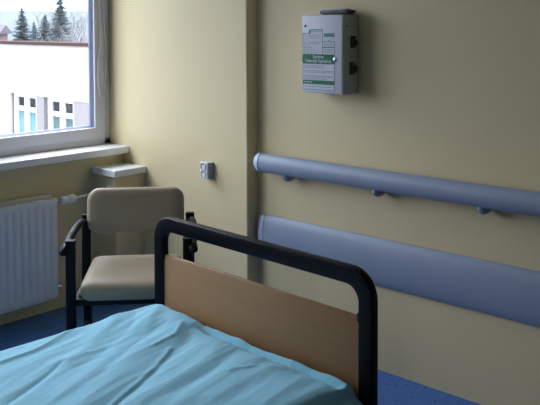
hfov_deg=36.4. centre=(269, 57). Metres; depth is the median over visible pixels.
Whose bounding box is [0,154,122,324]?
wall
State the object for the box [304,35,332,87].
print
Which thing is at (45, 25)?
spruce tree
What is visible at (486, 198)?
handrail
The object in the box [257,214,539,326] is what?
board
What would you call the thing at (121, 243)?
pillar
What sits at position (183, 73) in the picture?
wall
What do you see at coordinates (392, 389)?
floor
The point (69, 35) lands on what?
bare tree
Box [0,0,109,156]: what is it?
window
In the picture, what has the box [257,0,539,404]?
wall
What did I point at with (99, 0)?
blind cord
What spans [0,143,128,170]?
window sill
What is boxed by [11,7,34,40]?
spruce tree
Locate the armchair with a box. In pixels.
[59,187,197,330]
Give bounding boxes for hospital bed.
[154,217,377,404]
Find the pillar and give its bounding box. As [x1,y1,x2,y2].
[95,173,144,256]
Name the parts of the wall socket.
plate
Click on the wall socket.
(206, 167)
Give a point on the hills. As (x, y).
(8, 18)
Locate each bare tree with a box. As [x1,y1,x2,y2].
[29,4,87,41]
[41,13,87,41]
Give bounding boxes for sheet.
[0,304,362,404]
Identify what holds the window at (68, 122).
hanging from the building wing
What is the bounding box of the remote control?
[320,9,355,14]
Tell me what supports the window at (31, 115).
hanging from the building wing
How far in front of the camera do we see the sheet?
2.47 m
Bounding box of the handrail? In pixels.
[253,153,539,216]
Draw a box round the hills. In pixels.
[0,10,87,41]
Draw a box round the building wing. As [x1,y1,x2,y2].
[0,40,88,134]
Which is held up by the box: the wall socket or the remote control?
the remote control
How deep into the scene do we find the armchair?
3.87 m
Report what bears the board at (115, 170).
on the pillar
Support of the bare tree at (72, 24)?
on the ground
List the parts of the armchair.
leg, armrest, leg, seat frame, seat, backrest, leg, leg, armrest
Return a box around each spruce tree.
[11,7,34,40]
[30,22,39,39]
[33,15,53,41]
[46,0,74,41]
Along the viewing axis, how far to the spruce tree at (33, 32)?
89.93 m
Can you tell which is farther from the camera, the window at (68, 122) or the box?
the window at (68, 122)
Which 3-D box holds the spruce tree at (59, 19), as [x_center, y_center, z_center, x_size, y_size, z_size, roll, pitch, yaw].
[-15.238,0.800,60.006,5.405,11.200,5.943,2,3,43]
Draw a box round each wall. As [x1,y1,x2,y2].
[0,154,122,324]
[108,0,257,282]
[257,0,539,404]
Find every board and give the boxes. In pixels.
[92,162,145,177]
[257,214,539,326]
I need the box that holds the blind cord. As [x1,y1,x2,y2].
[97,0,106,98]
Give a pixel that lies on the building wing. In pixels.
(44, 85)
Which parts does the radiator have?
panel, panel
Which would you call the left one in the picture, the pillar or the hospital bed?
the pillar
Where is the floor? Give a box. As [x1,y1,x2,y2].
[0,304,480,404]
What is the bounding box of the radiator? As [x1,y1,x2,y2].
[0,186,109,313]
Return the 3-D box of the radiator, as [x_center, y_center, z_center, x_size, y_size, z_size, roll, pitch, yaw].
[-1.658,1.064,4.102,0.140,0.588,1.969,2,3,45]
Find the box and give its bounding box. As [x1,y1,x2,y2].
[302,14,358,94]
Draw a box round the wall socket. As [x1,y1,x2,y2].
[200,161,212,178]

